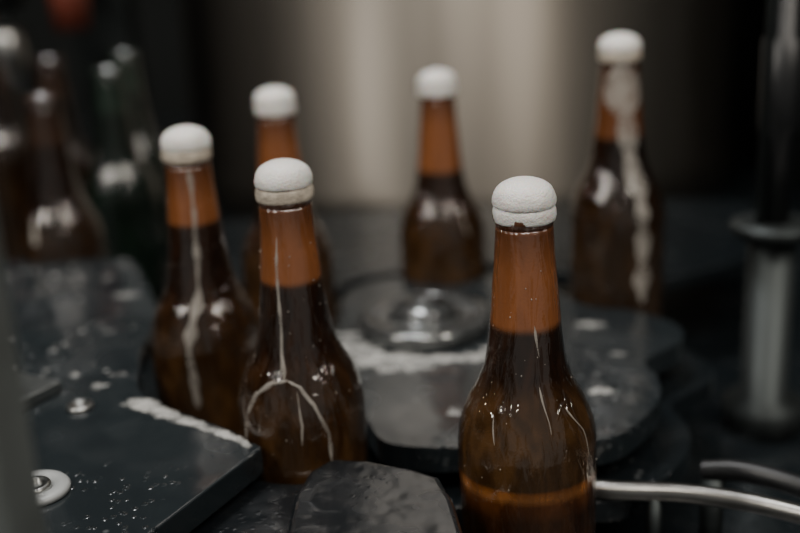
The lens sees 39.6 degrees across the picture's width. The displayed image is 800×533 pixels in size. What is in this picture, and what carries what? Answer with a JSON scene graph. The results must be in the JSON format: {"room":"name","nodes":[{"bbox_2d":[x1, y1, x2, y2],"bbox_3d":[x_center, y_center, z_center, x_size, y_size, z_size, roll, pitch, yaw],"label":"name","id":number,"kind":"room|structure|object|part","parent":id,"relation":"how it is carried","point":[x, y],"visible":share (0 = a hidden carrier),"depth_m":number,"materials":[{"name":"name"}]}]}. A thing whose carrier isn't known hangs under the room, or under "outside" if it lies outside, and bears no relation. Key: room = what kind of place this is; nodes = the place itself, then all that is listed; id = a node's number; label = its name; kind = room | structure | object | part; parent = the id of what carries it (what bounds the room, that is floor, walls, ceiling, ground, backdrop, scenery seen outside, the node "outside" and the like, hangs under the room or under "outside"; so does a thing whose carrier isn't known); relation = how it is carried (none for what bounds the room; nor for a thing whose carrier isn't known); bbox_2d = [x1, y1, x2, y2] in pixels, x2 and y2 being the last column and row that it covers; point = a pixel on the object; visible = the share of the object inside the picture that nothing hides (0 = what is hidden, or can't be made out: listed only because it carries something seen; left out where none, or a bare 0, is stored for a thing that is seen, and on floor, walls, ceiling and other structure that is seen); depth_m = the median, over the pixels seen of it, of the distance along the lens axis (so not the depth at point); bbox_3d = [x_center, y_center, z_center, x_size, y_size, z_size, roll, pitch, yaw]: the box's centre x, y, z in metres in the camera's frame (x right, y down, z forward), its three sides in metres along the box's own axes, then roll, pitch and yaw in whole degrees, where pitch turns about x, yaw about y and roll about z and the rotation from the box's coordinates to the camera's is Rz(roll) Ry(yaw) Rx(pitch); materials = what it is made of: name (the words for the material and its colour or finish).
{"room":"factory floor","nodes":[
{"label":"factory floor","id":0,"kind":"room"},
{"bbox_2d":[0,247,47,532],"bbox_3d":[-0.133,-0.102,0.249,0.044,0.750,0.030,-3,18,0],"label":"frame post","id":1,"kind":"object","parent":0,"point":[21,501],"depth_m":0.30,"materials":[{"name":"grey metal"}]},
{"bbox_2d":[10,0,190,122],"bbox_3d":[-0.102,-2.084,4.104,8.000,3.900,0.100,-3,18,0],"label":"wall","id":2,"kind":"structure","parent":0,"point":[160,24],"depth_m":4.44,"materials":[{"name":"black"}]},
{"bbox_2d":[26,115,799,532],"bbox_3d":[0.050,0.009,1.135,1.900,0.030,1.850,-3,18,0],"label":"table","id":3,"kind":"object","parent":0,"point":[709,314],"depth_m":0.86,"materials":[{"name":"black metal"}]},
{"bbox_2d":[733,0,799,192],"bbox_3d":[0.634,-0.538,1.220,0.380,0.900,0.565,-3,18,0],"label":"panel","id":4,"kind":"object","parent":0,"point":[751,25],"depth_m":1.46,"materials":[{"name":"black metal"}]},
{"bbox_3d":[0.036,0.742,1.823,8.000,0.050,7.000,-3,18,0],"label":"floor","id":5,"kind":"structure","parent":0,"visible":0},
{"bbox_3d":[0.071,0.436,1.276,1.800,0.869,1.750,-3,18,0],"label":"machine base cabinet","id":6,"kind":"object","parent":5,"relation":"on","visible":0},
{"bbox_2d":[0,209,8,260],"bbox_3d":[-0.399,-0.064,1.010,0.063,0.227,0.063,-3,18,0],"label":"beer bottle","id":7,"kind":"object","parent":6,"relation":"on","point":[3,246],"visible":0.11,"depth_m":1.02,"materials":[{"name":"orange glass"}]},
{"bbox_2d":[0,55,29,259],"bbox_3d":[-0.401,-0.109,1.147,0.063,0.227,0.063,-3,18,0],"label":"beer bottle","id":8,"kind":"object","parent":6,"relation":"on","point":[14,150],"visible":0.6,"depth_m":1.12,"materials":[{"name":"orange glass"}]},
{"bbox_2d":[19,93,107,262],"bbox_3d":[-0.257,-0.017,0.847,0.063,0.227,0.063,-3,18,0],"label":"beer bottle","id":9,"kind":"object","parent":6,"relation":"on","point":[59,224],"visible":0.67,"depth_m":0.82,"materials":[{"name":"orange glass"}]},
{"bbox_2d":[34,56,94,197],"bbox_3d":[-0.320,-0.085,1.062,0.063,0.227,0.063,-3,18,0],"label":"beer bottle","id":10,"kind":"object","parent":6,"relation":"on","point":[50,73],"visible":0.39,"depth_m":1.03,"materials":[{"name":"orange glass"}]},
{"bbox_2d":[0,0,149,158],"bbox_3d":[-0.562,-0.395,1.124,0.515,0.800,0.200,-3,18,0],"label":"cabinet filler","id":11,"kind":"object","parent":6,"relation":"on","point":[100,28],"visible":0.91,"depth_m":1.21,"materials":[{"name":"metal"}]},
{"bbox_2d":[86,67,167,305],"bbox_3d":[-0.241,-0.059,0.971,0.063,0.227,0.063,-3,18,0],"label":"beer bottle","id":12,"kind":"object","parent":6,"relation":"on","point":[122,189],"visible":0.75,"depth_m":0.94,"materials":[{"name":"green glass"}]},
{"bbox_2d":[3,259,263,532],"bbox_3d":[-0.239,0.117,0.614,0.350,0.116,0.500,-3,18,0],"label":"plate","id":13,"kind":"object","parent":6,"relation":"on","point":[133,463],"depth_m":0.56,"materials":[{"name":"plastic"}]},
{"bbox_3d":[-0.248,0.073,0.573,0.137,0.006,0.149,-3,18,0],"label":"steel bracket","id":14,"kind":"part","parent":13,"relation":"part of","materials":[{"name":"grey metal"}]},
{"bbox_2d":[38,470,70,505],"bbox_3d":[-0.161,0.097,0.489,0.031,0.004,0.031,-3,18,0],"label":"bolt","id":15,"kind":"object","parent":13,"relation":"on","point":[55,485],"visible":0.35,"depth_m":0.49,"materials":[{"name":"white metal"}]},
{"bbox_2d":[66,399,93,412],"bbox_3d":[-0.165,0.071,0.571,0.014,0.002,0.014,-3,18,0],"label":"bolt","id":16,"kind":"object","parent":13,"relation":"on","point":[79,405],"visible":1,"depth_m":0.57,"materials":[{"name":"silver metal"}]},
{"bbox_2d":[109,50,167,255],"bbox_3d":[-0.255,-0.094,1.081,0.063,0.227,0.063,-3,18,0],"label":"beer bottle","id":17,"kind":"object","parent":6,"relation":"on","point":[148,142],"visible":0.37,"depth_m":1.05,"materials":[{"name":"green glass"}]},
{"bbox_2d":[151,125,258,436],"bbox_3d":[-0.112,0.037,0.640,0.063,0.240,0.063,-3,18,0],"label":"beer bottle","id":18,"kind":"object","parent":6,"relation":"on","point":[204,329],"visible":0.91,"depth_m":0.61,"materials":[{"name":"orange glass"}]},
{"bbox_2d":[242,86,337,330],"bbox_3d":[-0.078,-0.006,0.770,0.063,0.238,0.063,-3,18,0],"label":"beer bottle","id":19,"kind":"object","parent":6,"relation":"on","point":[275,107],"visible":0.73,"depth_m":0.74,"materials":[{"name":"orange glass"}]},
{"bbox_2d":[237,158,368,483],"bbox_3d":[-0.049,0.065,0.548,0.063,0.240,0.063,-3,18,0],"label":"beer bottle","id":20,"kind":"object","parent":6,"relation":"on","point":[301,400],"visible":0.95,"depth_m":0.52,"materials":[{"name":"orange glass"}]},
{"bbox_2d":[190,460,461,532],"bbox_3d":[-0.059,0.165,0.460,0.177,0.106,0.192,-3,18,0],"label":"machine part","id":21,"kind":"object","parent":6,"relation":"on","point":[339,496],"visible":0.88,"depth_m":0.48,"materials":[{"name":"black plastic"}]},
{"bbox_2d":[314,209,404,300],"bbox_3d":[-0.035,0.020,0.949,0.085,0.072,0.245,-3,18,0],"label":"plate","id":22,"kind":"object","parent":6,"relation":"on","point":[365,245],"depth_m":0.95,"materials":[{"name":"grey metal"}]},
{"bbox_2d":[179,0,738,219],"bbox_3d":[0.062,-0.569,1.383,0.720,0.910,0.720,-3,18,0],"label":"drum","id":23,"kind":"object","parent":6,"relation":"on","point":[526,73],"visible":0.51,"depth_m":1.17,"materials":[{"name":"silver metal"}]},
{"bbox_2d":[478,205,494,273],"bbox_3d":[0.079,0.008,0.970,0.023,0.072,0.201,-3,18,0],"label":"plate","id":24,"kind":"object","parent":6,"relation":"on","point":[486,210],"depth_m":0.96,"materials":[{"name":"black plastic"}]},
{"bbox_2d":[335,272,714,526],"bbox_3d":[0.068,0.074,0.712,0.260,0.108,0.333,-3,18,0],"label":"wheel","id":25,"kind":"object","parent":6,"relation":"on","point":[417,351],"visible":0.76,"depth_m":0.65,"materials":[{"name":"plastic"}]},
{"bbox_2d":[400,69,485,284],"bbox_3d":[0.031,-0.026,0.818,0.063,0.236,0.063,-3,18,0],"label":"beer bottle","id":26,"kind":"object","parent":25,"relation":"on","point":[442,230],"visible":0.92,"depth_m":0.79,"materials":[{"name":"orange glass"}]},
{"bbox_2d":[458,176,596,532],"bbox_3d":[0.058,0.075,0.504,0.063,0.237,0.063,-3,18,0],"label":"beer bottle","id":27,"kind":"object","parent":6,"relation":"on","point":[527,436],"visible":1,"depth_m":0.48,"materials":[{"name":"orange glass"}]},
{"bbox_2d":[553,201,571,287],"bbox_3d":[0.142,0.011,0.950,0.048,0.072,0.242,-3,18,0],"label":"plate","id":28,"kind":"object","parent":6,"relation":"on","point":[561,224],"depth_m":0.93,"materials":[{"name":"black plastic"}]},
{"bbox_2d":[596,479,799,532],"bbox_3d":[0.148,0.145,0.540,0.239,0.074,0.034,6,20,26],"label":"rail","id":29,"kind":"object","parent":6,"relation":"on","point":[654,494],"visible":0.51,"depth_m":0.54,"materials":[{"name":"metal"}]},
{"bbox_3d":[0.127,0.144,0.559,0.008,0.066,0.008,-3,18,0],"label":"post","id":30,"kind":"part","parent":29,"relation":"part of","materials":[{"name":"metal"}]},
{"bbox_2d":[663,199,755,290],"bbox_3d":[0.257,0.010,0.938,0.132,0.072,0.249,-3,18,0],"label":"plate","id":31,"kind":"object","parent":6,"relation":"on","point":[703,243],"depth_m":0.91,"materials":[{"name":"black plastic"}]},
{"bbox_2d":[698,459,799,532],"bbox_3d":[0.246,0.142,0.531,0.204,0.075,0.024,6,20,24],"label":"rail","id":32,"kind":"object","parent":6,"relation":"on","point":[714,473],"visible":1,"depth_m":0.56,"materials":[{"name":"metal"}]},
{"bbox_2d":[721,242,799,443],"bbox_3d":[0.242,0.045,0.734,0.052,0.134,0.052,-3,18,0],"label":"metal post","id":33,"kind":"object","parent":6,"relation":"on","point":[762,408],"visible":0.87,"depth_m":0.73,"materials":[{"name":"metal"}]},
{"bbox_2d":[730,212,799,244],"bbox_3d":[0.239,-0.024,0.712,0.054,0.011,0.054,-3,18,0],"label":"flange","id":34,"kind":"object","parent":33,"relation":"on","point":[743,226],"visible":0.87,"depth_m":0.70,"materials":[{"name":"metal"}]},
{"bbox_2d":[758,0,799,224],"bbox_3d":[0.230,-0.222,0.647,0.026,0.405,0.026,-3,18,0],"label":"metal rod","id":35,"kind":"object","parent":34,"relation":"on","point":[784,116],"depth_m":0.68,"materials":[{"name":"black steel"}]},
{"bbox_2d":[755,0,777,224],"bbox_3d":[0.219,-0.219,0.641,0.006,0.405,0.006,-3,18,0],"label":"tube","id":36,"kind":"object","parent":35,"relation":"attached to","point":[771,13],"visible":1,"depth_m":0.68,"materials":[{"name":"metal"}]},
{"bbox_3d":[0.152,0.087,0.789,0.058,0.027,0.058,-3,18,0],"label":"pad","id":37,"kind":"object","parent":6,"relation":"on","visible":0},
{"bbox_2d":[570,32,664,317],"bbox_3d":[0.146,-0.037,0.748,0.063,0.236,0.063,-3,18,0],"label":"beer bottle","id":38,"kind":"object","parent":37,"relation":"on","point":[617,213],"visible":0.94,"depth_m":0.72,"materials":[{"name":"orange glass"}]}
]}

